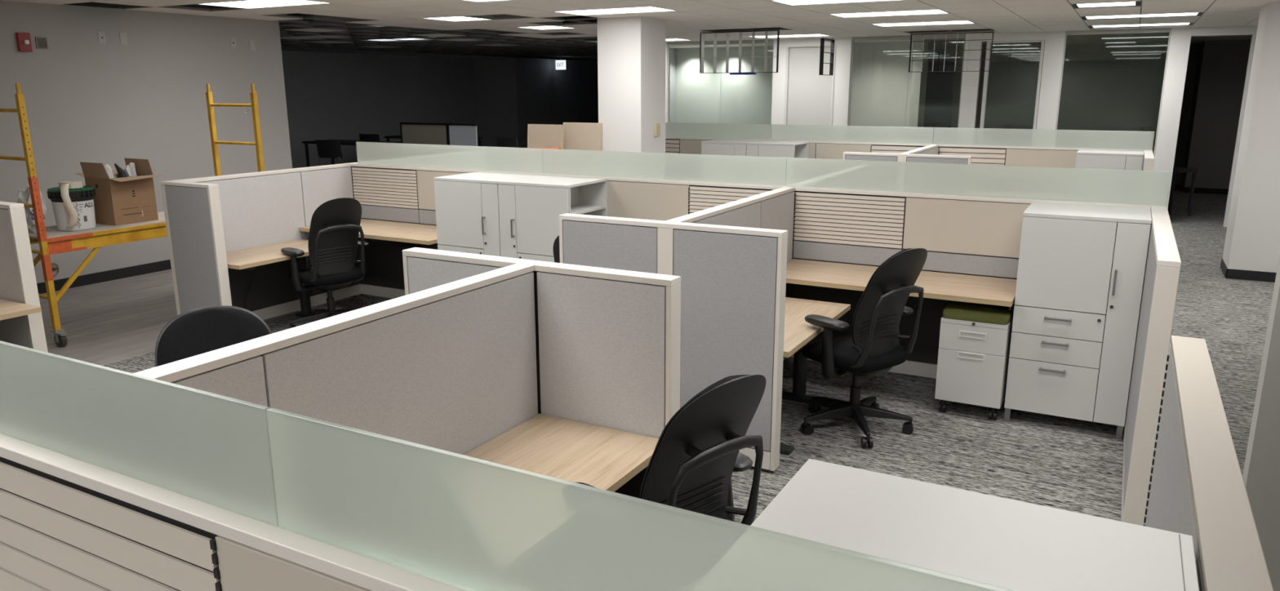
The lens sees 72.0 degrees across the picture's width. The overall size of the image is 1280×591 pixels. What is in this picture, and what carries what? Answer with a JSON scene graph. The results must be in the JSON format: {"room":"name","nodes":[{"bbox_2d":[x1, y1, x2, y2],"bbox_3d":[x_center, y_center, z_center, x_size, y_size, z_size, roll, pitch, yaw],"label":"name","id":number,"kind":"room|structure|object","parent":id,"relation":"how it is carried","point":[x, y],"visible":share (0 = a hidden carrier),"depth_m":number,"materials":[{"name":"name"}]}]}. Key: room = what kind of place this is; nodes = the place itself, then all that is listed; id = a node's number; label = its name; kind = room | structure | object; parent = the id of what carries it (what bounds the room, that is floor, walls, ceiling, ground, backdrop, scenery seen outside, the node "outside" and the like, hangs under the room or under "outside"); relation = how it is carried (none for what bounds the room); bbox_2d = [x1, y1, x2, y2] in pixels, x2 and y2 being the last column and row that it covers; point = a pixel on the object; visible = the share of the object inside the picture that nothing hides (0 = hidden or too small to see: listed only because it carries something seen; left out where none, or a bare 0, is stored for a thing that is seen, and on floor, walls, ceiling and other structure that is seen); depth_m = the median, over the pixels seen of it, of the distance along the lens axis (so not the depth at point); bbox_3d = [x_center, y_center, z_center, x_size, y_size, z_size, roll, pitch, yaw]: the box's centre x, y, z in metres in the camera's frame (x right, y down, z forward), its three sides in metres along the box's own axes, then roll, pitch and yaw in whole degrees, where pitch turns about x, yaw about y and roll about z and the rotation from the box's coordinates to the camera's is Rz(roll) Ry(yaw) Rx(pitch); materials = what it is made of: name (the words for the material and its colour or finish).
{"room":"open-plan office","nodes":[
{"label":"open-plan office","id":0,"kind":"room"},
{"bbox_2d":[0,0,292,283],"bbox_3d":[-7.181,-0.802,5.962,0.150,2.720,11.600,7,15,28],"label":"wall","id":1,"kind":"structure","parent":0,"point":[86,100],"depth_m":9.12,"materials":[{"name":"grey"}]},
{"bbox_2d":[15,31,32,51],"bbox_3d":[-5.698,-2.348,8.158,0.060,0.170,0.110,7,15,28],"label":"fire alarm","id":2,"kind":"object","parent":1,"relation":"attached to","point":[24,40],"visible":1,"depth_m":8.14,"materials":[{"name":"red"}]},
{"bbox_2d":[35,36,48,48],"bbox_3d":[-5.642,-2.383,8.308,0.010,0.110,0.100,7,15,28],"label":"junction box","id":3,"kind":"object","parent":1,"relation":"attached to","point":[41,42],"visible":1,"depth_m":8.30,"materials":[{"name":"grey metal"}]},
{"bbox_2d":[36,259,171,293],"bbox_3d":[-7.105,0.480,6.224,0.015,0.105,11.600,7,15,28],"label":"baseboard","id":4,"kind":"structure","parent":1,"relation":"attached to","point":[109,275],"depth_m":9.11,"materials":[{"name":"black rubber"}]},
{"bbox_2d":[121,0,1259,42],"bbox_3d":[0.333,-2.281,6.185,12.500,0.021,17.600,7,15,28],"label":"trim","id":5,"kind":"structure","parent":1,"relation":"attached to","point":[580,20],"depth_m":10.63,"materials":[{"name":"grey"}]},
{"bbox_2d":[281,50,475,168],"bbox_3d":[-6.980,-3.662,18.177,0.150,2.660,11.000,7,15,28],"label":"wall","id":6,"kind":"structure","parent":0,"point":[330,95],"depth_m":19.48,"materials":[{"name":"grey"}]},
{"bbox_2d":[472,57,598,147],"bbox_3d":[-0.530,-5.315,25.093,8.773,2.660,4.022,-5,14,-18],"label":"wall","id":7,"kind":"structure","parent":0,"point":[512,94],"depth_m":22.73,"materials":[{"name":"grey"}]},
{"bbox_2d":[596,16,666,152],"bbox_3d":[-0.092,-1.937,10.684,0.580,2.720,0.630,7,15,28],"label":"wall column","id":8,"kind":"structure","parent":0,"point":[632,50],"depth_m":10.30,"materials":[{"name":"white"}]},
{"bbox_2d":[4,0,1279,48],"bbox_3d":[-1.738,-2.540,7.318,16.458,0.019,17.538,7,15,28],"label":"ceiling","id":9,"kind":"structure","parent":0,"point":[690,17],"depth_m":9.62,"materials":[{"name":"tile"}]},
{"bbox_2d":[198,0,331,8],"bbox_3d":[-3.577,-2.793,8.375,1.208,0.033,0.598,7,15,28],"label":"recessed light","id":10,"kind":"object","parent":9,"relation":"in","point":[238,4],"visible":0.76,"depth_m":8.46,"materials":[{"name":"grey"}]},
{"bbox_2d":[360,35,437,41],"bbox_3d":[-4.077,-4.338,14.858,1.200,0.050,0.600,7,15,28],"label":"ceiling light","id":11,"kind":"object","parent":9,"relation":"attached to","point":[403,38],"visible":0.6,"depth_m":14.83,"materials":[{"name":"grey"}]},
{"bbox_2d":[374,38,422,40],"bbox_3d":[-4.077,-4.328,14.861,1.160,0.010,0.540,7,15,28],"label":"diffuser","id":12,"kind":"object","parent":11,"relation":"attached to","point":[386,39],"depth_m":14.94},
{"bbox_2d":[421,15,493,21],"bbox_3d":[-2.138,-3.256,10.315,0.598,0.033,0.598,7,15,28],"label":"recessed light","id":13,"kind":"object","parent":9,"relation":"in","point":[451,18],"visible":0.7,"depth_m":10.36,"materials":[{"name":"grey"}]},
{"bbox_2d":[430,16,487,20],"bbox_3d":[-2.138,-3.251,10.316,0.558,0.008,0.558,7,15,28],"label":"diffuser","id":14,"kind":"object","parent":13,"relation":"attached to","point":[452,18],"depth_m":10.33,"materials":[{"name":"plastic"}]},
{"bbox_2d":[516,22,577,29],"bbox_3d":[-1.259,-3.628,11.876,0.598,0.033,0.598,7,15,28],"label":"recessed light","id":15,"kind":"object","parent":9,"relation":"in","point":[552,27],"visible":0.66,"depth_m":11.91,"materials":[{"name":"grey"}]},
{"bbox_2d":[524,26,566,29],"bbox_3d":[-1.259,-3.622,11.877,0.558,0.008,0.558,7,15,28],"label":"diffuser","id":16,"kind":"object","parent":15,"relation":"attached to","point":[534,27],"depth_m":11.91,"materials":[{"name":"plastic"}]},
{"bbox_2d":[555,57,565,69],"bbox_3d":[-2.087,-6.107,23.159,0.300,0.320,0.045,7,15,28],"label":"exit sign","id":17,"kind":"object","parent":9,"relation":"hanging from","point":[560,64],"visible":1,"depth_m":23.14,"materials":[{"name":"white"}]},
{"bbox_2d":[553,6,675,15],"bbox_3d":[-0.265,-3.024,9.315,1.208,0.033,0.598,7,15,28],"label":"recessed light","id":18,"kind":"object","parent":9,"relation":"in","point":[644,9],"visible":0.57,"depth_m":9.38,"materials":[{"name":"grey"}]},
{"bbox_2d":[699,26,779,75],"bbox_3d":[1.410,-3.487,12.593,1.190,0.640,0.100,7,15,28],"label":"light louver","id":19,"kind":"object","parent":9,"relation":"hanging from","point":[702,57],"depth_m":12.60,"materials":[{"name":"black"}]},
{"bbox_2d":[749,34,829,38],"bbox_3d":[2.372,-4.139,14.000,1.208,0.033,0.598,7,15,28],"label":"recessed light","id":20,"kind":"object","parent":9,"relation":"in","point":[802,35],"visible":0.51,"depth_m":14.13,"materials":[{"name":"white"}]},
{"bbox_2d":[818,38,835,75],"bbox_3d":[2.928,-3.752,13.785,0.060,0.590,0.540,7,15,28],"label":"light louver","id":21,"kind":"object","parent":9,"relation":"hanging from","point":[822,40],"visible":1,"depth_m":13.69,"materials":[{"name":"black"}]},
{"bbox_2d":[770,0,897,5],"bbox_3d":[1.875,-2.760,8.174,1.208,0.033,0.598,7,15,28],"label":"recessed light","id":22,"kind":"object","parent":9,"relation":"in","point":[791,2],"visible":1,"depth_m":8.37,"materials":[{"name":"grey"}]},
{"bbox_2d":[775,0,876,4],"bbox_3d":[1.875,-2.754,8.175,1.168,0.008,0.558,7,15,28],"label":"diffuser","id":23,"kind":"object","parent":22,"relation":"attached to","point":[784,2],"depth_m":8.37,"materials":[{"name":"plastic"}]},
{"bbox_2d":[828,8,949,17],"bbox_3d":[2.754,-3.131,9.735,1.208,0.033,0.598,7,15,28],"label":"recessed light","id":24,"kind":"object","parent":9,"relation":"in","point":[922,11],"visible":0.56,"depth_m":9.79,"materials":[{"name":"white"}]},
{"bbox_2d":[870,20,976,26],"bbox_3d":[3.633,-3.503,11.296,1.208,0.033,0.598,7,15,28],"label":"recessed light","id":25,"kind":"object","parent":9,"relation":"in","point":[961,21],"visible":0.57,"depth_m":11.34,"materials":[{"name":"white"}]},
{"bbox_2d":[908,28,994,71],"bbox_3d":[4.460,-3.516,12.662,1.130,0.580,0.060,7,15,28],"label":"light louver","id":26,"kind":"object","parent":9,"relation":"hanging from","point":[993,32],"visible":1,"depth_m":12.66,"materials":[{"name":"black"}]},
{"bbox_2d":[1071,0,1141,8],"bbox_3d":[4.626,-2.900,8.736,0.598,0.033,0.598,7,15,28],"label":"recessed light","id":27,"kind":"object","parent":9,"relation":"in","point":[1136,2],"visible":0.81,"depth_m":8.77,"materials":[{"name":"white"}]},
{"bbox_2d":[1077,1,1135,7],"bbox_3d":[4.626,-2.894,8.737,0.508,0.008,0.508,7,15,28],"label":"diffuser","id":28,"kind":"object","parent":27,"relation":"attached to","point":[1120,3],"depth_m":8.78,"materials":[{"name":"plastic"}]},
{"bbox_2d":[1088,22,1194,28],"bbox_3d":[6.652,-3.610,11.716,1.208,0.033,0.598,7,15,28],"label":"recessed light","id":29,"kind":"object","parent":9,"relation":"in","point":[1167,24],"visible":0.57,"depth_m":11.79,"materials":[{"name":"white"}]},
{"bbox_2d":[1093,22,1189,27],"bbox_3d":[6.652,-3.605,11.717,1.118,0.008,0.508,7,15,28],"label":"diffuser","id":30,"kind":"object","parent":29,"relation":"attached to","point":[1168,24],"depth_m":11.79,"materials":[{"name":"plastic"}]},
{"bbox_2d":[1080,12,1203,19],"bbox_3d":[5.773,-3.238,10.155,1.208,0.033,0.598,7,15,28],"label":"recessed light","id":31,"kind":"object","parent":9,"relation":"in","point":[1189,14],"visible":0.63,"depth_m":10.21,"materials":[{"name":"white"}]},
{"bbox_2d":[39,185,1275,524],"bbox_3d":[0.465,-0.948,12.405,21.000,0.001,30.000,7,15,28],"label":"floor","id":32,"kind":"structure","parent":0,"point":[1075,465],"depth_m":5.48,"materials":[{"name":"carpet"}]},
{"bbox_2d":[0,298,41,319],"bbox_3d":[-4.181,0.478,5.017,0.606,0.650,1.230,7,15,28],"label":"desk","id":33,"kind":"object","parent":32,"relation":"on","point":[8,308],"visible":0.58,"depth_m":5.28,"materials":[{"name":"brown wood"}]},
{"bbox_2d":[0,201,48,352],"bbox_3d":[-3.982,0.034,5.579,0.500,1.254,0.081,7,15,28],"label":"partition panel","id":34,"kind":"object","parent":32,"relation":"on","point":[18,283],"visible":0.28,"depth_m":5.43,"materials":[{"name":"grey"}]},
{"bbox_2d":[0,83,264,346],"bbox_3d":[-4.258,-0.803,7.552,0.752,1.974,2.046,7,15,28],"label":"scaffold","id":35,"kind":"object","parent":32,"relation":"on","point":[51,241],"visible":0.52,"depth_m":6.83,"materials":[{"name":"metal"}]},
{"bbox_2d":[17,184,46,233],"bbox_3d":[-4.712,-0.674,6.823,0.190,0.386,0.200,-10,17,-36],"label":"sack","id":36,"kind":"object","parent":35,"relation":"on","point":[24,197],"visible":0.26,"depth_m":6.77,"materials":[{"name":"white"}]},
{"bbox_2d":[46,185,96,231],"bbox_3d":[-4.519,-0.695,7.032,0.324,0.330,0.324,7,15,28],"label":"bucket","id":37,"kind":"object","parent":35,"relation":"on","point":[82,198],"visible":0.91,"depth_m":6.94,"materials":[{"name":"white plastic"}]},
{"bbox_2d":[57,180,83,228],"bbox_3d":[-4.495,-0.725,6.990,0.164,0.350,0.275,-8,16,-31],"label":"tape roll","id":38,"kind":"object","parent":37,"relation":"on","point":[64,186],"visible":1,"depth_m":6.89,"materials":[{"name":"beige"}]},
{"bbox_2d":[75,158,161,226],"bbox_3d":[-4.361,-0.875,7.388,0.625,0.515,0.403,7,15,28],"label":"cardboard box","id":39,"kind":"object","parent":35,"relation":"on","point":[121,201],"visible":0.92,"depth_m":7.29,"materials":[{"name":"brown"}]},
{"bbox_2d":[114,163,127,177],"bbox_3d":[-4.322,-0.866,7.378,0.098,0.489,0.099,-10,17,-36],"label":"spray nozzle","id":40,"kind":"object","parent":39,"relation":"in","point":[121,172],"visible":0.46,"depth_m":7.31,"materials":[{"name":"black plastic"}]},
{"bbox_2d":[95,184,147,215],"bbox_3d":[-4.282,-0.798,7.302,0.376,0.255,0.136,-7,15,-28],"label":"print","id":41,"kind":"object","parent":39,"relation":"attached to","point":[110,199],"depth_m":7.27,"materials":[{"name":"black"}]},
{"bbox_2d":[124,162,137,177],"bbox_3d":[-4.321,-0.886,7.478,0.172,0.484,0.169,7,15,28],"label":"plastic bag","id":42,"kind":"object","parent":39,"relation":"in","point":[130,170],"visible":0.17,"depth_m":7.42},
{"bbox_2d":[160,180,231,315],"bbox_3d":[-3.338,-0.225,6.663,0.560,1.254,0.081,7,15,28],"label":"partition panel","id":43,"kind":"object","parent":32,"relation":"on","point":[193,214],"visible":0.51,"depth_m":6.57,"materials":[{"name":"grey"}]},
{"bbox_2d":[155,305,271,366],"bbox_3d":[-1.513,0.648,3.282,0.658,1.105,0.673,-7,15,-28],"label":"chair","id":44,"kind":"object","parent":32,"relation":"on","point":[197,331],"visible":0.23,"depth_m":3.38,"materials":[{"name":"black plastic"}]},
{"bbox_2d":[174,163,360,319],"bbox_3d":[-3.113,-0.434,7.547,0.081,1.254,1.728,7,15,28],"label":"partition panel","id":45,"kind":"object","parent":32,"relation":"on","point":[268,207],"visible":0.49,"depth_m":7.47,"materials":[{"name":"grey"}]},
{"bbox_2d":[226,239,316,317],"bbox_3d":[-2.977,-0.041,7.196,0.566,0.650,1.035,7,15,28],"label":"desk","id":46,"kind":"object","parent":32,"relation":"on","point":[248,259],"visible":0.31,"depth_m":7.10,"materials":[{"name":"brown wood"}]},
{"bbox_2d":[280,197,368,328],"bbox_3d":[-2.545,-0.270,7.169,0.673,1.105,0.658,13,18,43],"label":"chair","id":47,"kind":"object","parent":32,"relation":"on","point":[334,243],"visible":0.91,"depth_m":7.00,"materials":[{"name":"black plastic"}]},
{"bbox_2d":[315,139,342,165],"bbox_3d":[-5.204,-2.143,15.172,0.500,1.082,0.520,4,14,17],"label":"chair","id":48,"kind":"object","parent":32,"relation":"on","point":[326,148],"visible":0.64,"depth_m":14.86,"materials":[{"name":"grey"}]},
{"bbox_2d":[133,262,537,454],"bbox_3d":[-0.905,0.678,2.823,0.081,1.254,1.894,7,15,28],"label":"partition panel","id":49,"kind":"object","parent":32,"relation":"on","point":[451,366],"visible":0.4,"depth_m":2.91,"materials":[{"name":"grey"}]},
{"bbox_2d":[302,139,400,167],"bbox_3d":[-5.331,-2.373,16.384,1.800,0.970,0.700,7,15,28],"label":"table","id":50,"kind":"object","parent":32,"relation":"on","point":[343,142],"visible":0.16,"depth_m":16.41,"materials":[{"name":"grey"}]},
{"bbox_2d":[359,133,380,141],"bbox_3d":[-5.086,-2.600,17.106,0.500,1.082,0.520,5,14,22],"label":"chair","id":51,"kind":"object","parent":32,"relation":"on","point":[375,137],"visible":0.23,"depth_m":16.75,"materials":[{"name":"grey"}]},
{"bbox_2d":[384,134,483,146],"bbox_3d":[-4.195,-2.758,17.996,2.000,0.970,0.700,7,15,28],"label":"table","id":52,"kind":"object","parent":32,"relation":"on","point":[479,138],"visible":0.21,"depth_m":17.89,"materials":[{"name":"grey"}]},
{"bbox_2d":[400,122,478,146],"bbox_3d":[-3.517,-2.359,15.512,1.720,1.335,0.070,7,15,28],"label":"dark room cubicle","id":53,"kind":"object","parent":32,"relation":"on","point":[426,133],"visible":0.43,"depth_m":15.37,"materials":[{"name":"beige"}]},
{"bbox_2d":[433,171,538,256],"bbox_3d":[-1.225,-0.345,7.168,0.628,1.246,0.593,7,15,28],"label":"cabinet","id":54,"kind":"object","parent":32,"relation":"on","point":[467,204],"visible":0.41,"depth_m":6.87,"materials":[{"name":"grey laminate"}]},
{"bbox_2d":[0,340,1013,590],"bbox_3d":[-2.272,0.671,2.433,6.584,1.454,0.089,7,15,28],"label":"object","id":55,"kind":"structure","parent":32,"relation":"on","point":[111,479],"depth_m":1.35,"materials":[{"name":"glass"}]},
{"bbox_2d":[496,137,517,147],"bbox_3d":[-2.231,-2.300,15.804,0.500,1.082,0.520,9,16,33],"label":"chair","id":56,"kind":"object","parent":32,"relation":"on","point":[501,141],"visible":0.34,"depth_m":15.47,"materials":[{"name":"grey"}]},
{"bbox_2d":[402,247,680,497],"bbox_3d":[-0.435,0.477,3.668,1.298,1.254,0.081,7,15,28],"label":"partition panel","id":57,"kind":"object","parent":32,"relation":"on","point":[607,340],"visible":0.38,"depth_m":3.40,"materials":[{"name":"grey"}]},
{"bbox_2d":[527,124,564,149],"bbox_3d":[-1.175,-1.343,10.842,0.500,1.495,0.162,7,15,28],"label":"leaning board","id":58,"kind":"object","parent":32,"relation":"on","point":[539,135],"visible":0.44,"depth_m":10.72,"materials":[{"name":"beige"}]},
{"bbox_2d":[497,174,607,262],"bbox_3d":[-0.671,-0.276,6.873,0.628,1.246,0.593,7,15,28],"label":"cabinet","id":59,"kind":"object","parent":32,"relation":"on","point":[530,207],"visible":0.32,"depth_m":6.62,"materials":[{"name":"metal"}]},
{"bbox_2d":[570,204,605,213],"bbox_3d":[-0.495,-0.652,6.716,0.245,0.018,0.501,7,15,28],"label":"shelf","id":60,"kind":"object","parent":59,"relation":"attached to","point":[575,208],"depth_m":6.79,"materials":[{"name":"grey laminate"}]},
{"bbox_2d":[552,235,559,262],"bbox_3d":[-0.291,0.070,5.709,0.658,1.105,0.673,2,13,9],"label":"chair","id":61,"kind":"object","parent":32,"relation":"on","point":[556,244],"visible":0.02,"depth_m":5.41,"materials":[{"name":"black plastic"}]},
{"bbox_2d":[463,413,658,492],"bbox_3d":[-0.441,0.949,3.018,0.604,0.636,1.220,7,15,28],"label":"desk","id":62,"kind":"object","parent":32,"relation":"on","point":[600,457],"visible":0.17,"depth_m":3.23,"materials":[{"name":"brown wood"}]},
{"bbox_2d":[563,122,602,151],"bbox_3d":[-0.714,-1.329,10.726,0.540,1.520,0.162,7,15,28],"label":"leaning board","id":63,"kind":"object","parent":32,"relation":"on","point":[576,135],"visible":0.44,"depth_m":10.61,"materials":[{"name":"beige"}]},
{"bbox_2d":[576,374,766,525],"bbox_3d":[0.071,0.724,2.944,0.658,1.105,0.673,-12,17,-40],"label":"chair","id":64,"kind":"object","parent":32,"relation":"on","point":[694,460],"visible":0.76,"depth_m":2.67,"materials":[{"name":"black plastic"}]},
{"bbox_2d":[558,213,787,471],"bbox_3d":[0.139,0.231,4.699,1.286,1.254,0.081,7,15,28],"label":"partition panel","id":65,"kind":"object","parent":32,"relation":"on","point":[733,278],"visible":0.59,"depth_m":4.48,"materials":[{"name":"grey"}]},
{"bbox_2d":[665,186,795,361],"bbox_3d":[0.606,0.039,5.507,0.081,1.254,1.828,7,15,28],"label":"partition panel","id":66,"kind":"object","parent":32,"relation":"on","point":[774,209],"visible":0.2,"depth_m":5.58,"materials":[{"name":"grey"}]},
{"bbox_2d":[701,138,759,155],"bbox_3d":[1.204,-1.424,11.703,0.628,1.246,0.593,7,15,28],"label":"cabinet","id":67,"kind":"object","parent":32,"relation":"on","point":[720,146],"visible":0.06,"depth_m":11.38,"materials":[{"name":"metal"}]},
{"bbox_2d":[349,141,1171,378],"bbox_3d":[0.172,-0.362,6.773,6.584,1.454,0.085,7,15,28],"label":"partition panel","id":68,"kind":"object","parent":32,"relation":"on","point":[967,218],"depth_m":6.06,"materials":[{"name":"beige"}]},
{"bbox_2d":[298,218,437,248],"bbox_3d":[-2.168,-0.456,7.640,1.482,0.250,0.649,7,15,28],"label":"desk","id":69,"kind":"object","parent":68,"relation":"attached to","point":[404,235],"visible":0.51,"depth_m":7.50,"materials":[{"name":"brown wood"}]},
{"bbox_2d":[786,258,1017,313],"bbox_3d":[1.591,0.009,5.634,1.516,0.250,0.649,7,15,28],"label":"desk","id":70,"kind":"object","parent":68,"relation":"attached to","point":[935,285],"visible":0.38,"depth_m":5.51,"materials":[{"name":"brown wood"}]},
{"bbox_2d":[746,140,808,168],"bbox_3d":[1.758,-1.356,11.408,0.628,1.246,0.593,7,15,28],"label":"cabinet","id":71,"kind":"object","parent":32,"relation":"on","point":[780,148],"visible":0.06,"depth_m":11.11,"materials":[{"name":"metal"}]},
{"bbox_2d":[779,297,850,454],"bbox_3d":[0.759,0.444,5.149,0.606,0.630,1.135,7,15,28],"label":"desk","id":72,"kind":"object","parent":32,"relation":"on","point":[798,332],"visible":0.4,"depth_m":5.27,"materials":[{"name":"brown wood"}]},
{"bbox_2d":[800,248,927,448],"bbox_3d":[1.247,0.231,5.012,0.658,1.105,0.673,-10,16,-35],"label":"chair","id":73,"kind":"object","parent":32,"relation":"on","point":[873,348],"visible":1,"depth_m":4.85,"materials":[{"name":"black plastic"}]},
{"bbox_2d":[842,151,971,164],"bbox_3d":[2.752,-0.856,9.265,1.290,1.254,0.081,7,15,28],"label":"partition panel","id":74,"kind":"object","parent":32,"relation":"on","point":[958,159],"visible":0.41,"depth_m":9.08,"materials":[{"name":"white"}]},
{"bbox_2d":[665,122,1154,168],"bbox_3d":[2.696,-1.429,11.255,6.584,1.454,0.085,7,15,28],"label":"partition panel","id":75,"kind":"object","parent":32,"relation":"on","point":[1046,148],"depth_m":10.63,"materials":[{"name":"clear"}]},
{"bbox_2d":[901,144,938,155],"bbox_3d":[3.158,-1.040,10.041,0.081,1.254,1.709,7,15,28],"label":"partition panel","id":76,"kind":"object","parent":32,"relation":"on","point":[931,148],"visible":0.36,"depth_m":10.05,"materials":[{"name":"white"}]},
{"bbox_2d":[934,300,1013,420],"bbox_3d":[2.064,0.368,5.401,0.369,0.656,0.510,7,15,28],"label":"pedestal","id":77,"kind":"object","parent":32,"relation":"on","point":[975,342],"visible":0.83,"depth_m":5.18,"materials":[{"name":"metal"}]},
{"bbox_2d":[942,300,1013,324],"bbox_3d":[2.064,0.075,5.334,0.369,0.055,0.505,7,15,28],"label":"seat cushion","id":78,"kind":"object","parent":77,"relation":"on","point":[955,312],"depth_m":5.16,"materials":[{"name":"green fabric"}]},
{"bbox_2d":[751,458,1199,590],"bbox_3d":[0.454,1.011,1.421,0.625,1.246,0.670,7,15,28],"label":"cabinet","id":79,"kind":"object","parent":32,"relation":"on","point":[1011,544],"visible":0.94,"depth_m":1.39,"materials":[{"name":"metal"}]},
{"bbox_2d":[1004,201,1151,439],"bbox_3d":[2.549,0.122,5.155,0.628,1.246,0.593,7,15,28],"label":"cabinet","id":80,"kind":"object","parent":32,"relation":"on","point":[1082,267],"visible":1,"depth_m":4.92,"materials":[{"name":"metal"}]},
{"bbox_2d":[1075,149,1143,170],"bbox_3d":[5.074,-0.945,9.639,0.628,1.246,0.593,7,15,28],"label":"cabinet","id":81,"kind":"object","parent":32,"relation":"on","point":[1085,158],"visible":0.18,"depth_m":9.30,"materials":[{"name":"grey laminate"}]},
{"bbox_2d":[1142,150,1154,170],"bbox_3d":[5.229,-0.844,9.191,0.081,1.254,1.250,7,15,28],"label":"partition panel","id":82,"kind":"object","parent":32,"relation":"on","point":[1148,157],"visible":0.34,"depth_m":8.54,"materials":[{"name":"white"}]},
{"bbox_2d":[1120,206,1181,525],"bbox_3d":[2.559,0.284,4.449,0.081,1.254,1.856,7,15,28],"label":"partition panel","id":83,"kind":"object","parent":32,"relation":"on","point":[1163,263],"visible":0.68,"depth_m":3.71,"materials":[{"name":"white"}]},
{"bbox_2d":[1168,167,1198,216],"bbox_3d":[8.343,-1.601,13.557,0.320,0.700,0.400,7,15,28],"label":"table","id":84,"kind":"object","parent":32,"relation":"on","point":[1194,171],"visible":0.9,"depth_m":13.42,"materials":[{"name":"grey"}]},
{"bbox_2d":[1142,335,1273,590],"bbox_3d":[1.066,0.920,1.781,0.085,1.254,1.911,7,15,28],"label":"partition panel","id":85,"kind":"object","parent":32,"relation":"on","point":[1197,487],"visible":0.73,"depth_m":1.69,"materials":[{"name":"beige"}]},
{"bbox_2d":[190,4,1142,31],"bbox_3d":[0.457,-4.208,11.633,21.000,0.100,30.000,7,15,28],"label":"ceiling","id":86,"kind":"structure","parent":0,"point":[574,16],"depth_m":18.38,"materials":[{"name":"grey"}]},
{"bbox_2d":[669,28,742,122],"bbox_3d":[1.819,-4.578,20.565,0.150,3.300,9.300,7,15,28],"label":"wall","id":87,"kind":"structure","parent":0,"point":[673,51],"depth_m":18.34,"materials":[{"name":"grey"}]},
{"bbox_2d":[64,1,597,61],"bbox_3d":[-2.968,-5.344,18.272,6.332,0.430,17.500,7,15,28],"label":"ceiling","id":88,"kind":"structure","parent":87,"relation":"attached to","point":[535,47],"depth_m":15.92,"materials":[{"name":"grey"}]},
{"bbox_2d":[675,45,773,124],"bbox_3d":[2.145,-3.655,17.917,3.100,2.720,0.120,7,15,28],"label":"window pane","id":89,"kind":"structure","parent":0,"point":[745,99],"depth_m":17.96,"materials":[{"name":"white"}]},
{"bbox_2d":[818,40,914,126],"bbox_3d":[4.176,-3.298,16.390,1.830,2.720,0.120,7,15,28],"label":"wall","id":90,"kind":"structure","parent":0,"point":[881,75],"depth_m":16.06,"materials":[{"name":"white"}]},
{"bbox_2d":[908,40,928,127],"bbox_3d":[4.948,-3.150,15.756,0.150,2.720,0.520,7,15,28],"label":"wall","id":91,"kind":"structure","parent":0,"point":[918,86],"depth_m":15.46,"materials":[{"name":"white"}]},
{"bbox_2d":[670,32,1252,50],"bbox_3d":[5.992,-4.749,16.487,10.950,0.050,6.180,7,15,28],"label":"ceiling","id":92,"kind":"structure","parent":0,"point":[1146,37],"depth_m":15.60,"materials":[{"name":"tile"}]},
{"bbox_2d":[665,25,1257,226],"bbox_3d":[4.592,-2.748,14.060,11.200,2.720,0.120,7,15,28],"label":"wall","id":93,"kind":"structure","parent":0,"point":[1180,37],"depth_m":13.06,"materials":[{"name":"white"}]},
{"bbox_2d":[666,39,773,124],"bbox_3d":[1.406,-3.141,15.760,2.035,2.718,0.060,7,15,28],"label":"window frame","id":94,"kind":"structure","parent":93,"relation":"in","point":[770,41],"depth_m":15.69,"materials":[{"name":"grey"}]},
{"bbox_2d":[783,44,835,125],"bbox_3d":[2.865,-2.899,14.977,0.848,2.600,0.112,7,15,28],"label":"door","id":95,"kind":"structure","parent":93,"relation":"in","point":[808,95],"depth_m":14.84,"materials":[{"name":"white"}]},
{"bbox_2d":[848,33,965,127],"bbox_3d":[4.243,-2.790,14.246,1.765,2.718,0.060,7,15,28],"label":"window","id":96,"kind":"structure","parent":93,"relation":"in","point":[963,35],"depth_m":14.01,"materials":[{"name":"grey"}]},
{"bbox_2d":[979,40,1044,128],"bbox_3d":[5.637,-2.556,13.499,0.800,2.600,0.110,7,15,28],"label":"door","id":97,"kind":"structure","parent":93,"relation":"in","point":[988,42],"depth_m":13.29,"materials":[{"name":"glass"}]},
{"bbox_2d":[1055,27,1171,170],"bbox_3d":[6.813,-2.472,12.875,1.335,2.718,0.060,7,15,28],"label":"window","id":98,"kind":"structure","parent":93,"relation":"in","point":[1159,29],"depth_m":12.56,"materials":[{"name":"grey"}]},
{"bbox_2d":[950,42,1167,150],"bbox_3d":[8.169,-3.566,17.477,3.800,2.720,0.120,7,15,28],"label":"wall","id":99,"kind":"structure","parent":0,"point":[1126,78],"depth_m":17.06,"materials":[{"name":"grey"}]},
{"bbox_2d":[1152,41,1168,152],"bbox_3d":[8.668,-2.875,14.553,0.120,2.720,4.670,7,15,28],"label":"wall","id":100,"kind":"structure","parent":0,"point":[1167,42],"depth_m":16.19,"materials":[{"name":"grey"}]},
{"bbox_2d":[1171,39,1251,191],"bbox_3d":[11.037,-3.307,16.351,2.260,2.720,1.350,7,15,28],"label":"wall","id":101,"kind":"structure","parent":0,"point":[1216,71],"depth_m":15.99,"materials":[{"name":"grey"}]},
{"bbox_2d":[1183,186,1228,194],"bbox_3d":[10.916,-1.869,15.965,1.800,0.100,0.010,7,15,28],"label":"baseboard","id":102,"kind":"structure","parent":101,"relation":"attached to","point":[1187,189],"depth_m":16.21,"materials":[{"name":"black rubber"}]},
{"bbox_2d":[1222,1,1279,272],"bbox_3d":[7.308,-1.431,8.467,2.516,2.720,0.650,7,15,28],"label":"wall","id":103,"kind":"structure","parent":0,"point":[1252,238],"depth_m":8.80,"materials":[{"name":"white"}]},
{"bbox_2d":[1220,257,1276,282],"bbox_3d":[7.239,-0.164,8.801,2.374,0.100,0.660,7,15,28],"label":"baseboard","id":104,"kind":"structure","parent":103,"relation":"attached to","point":[1270,277],"depth_m":8.99,"materials":[{"name":"black rubber"}]},
{"bbox_2d":[1242,254,1279,590],"bbox_3d":[2.295,-0.036,2.626,0.640,2.720,0.100,7,15,28],"label":"wall","id":105,"kind":"structure","parent":0,"point":[1261,470],"depth_m":2.86,"materials":[{"name":"grey"}]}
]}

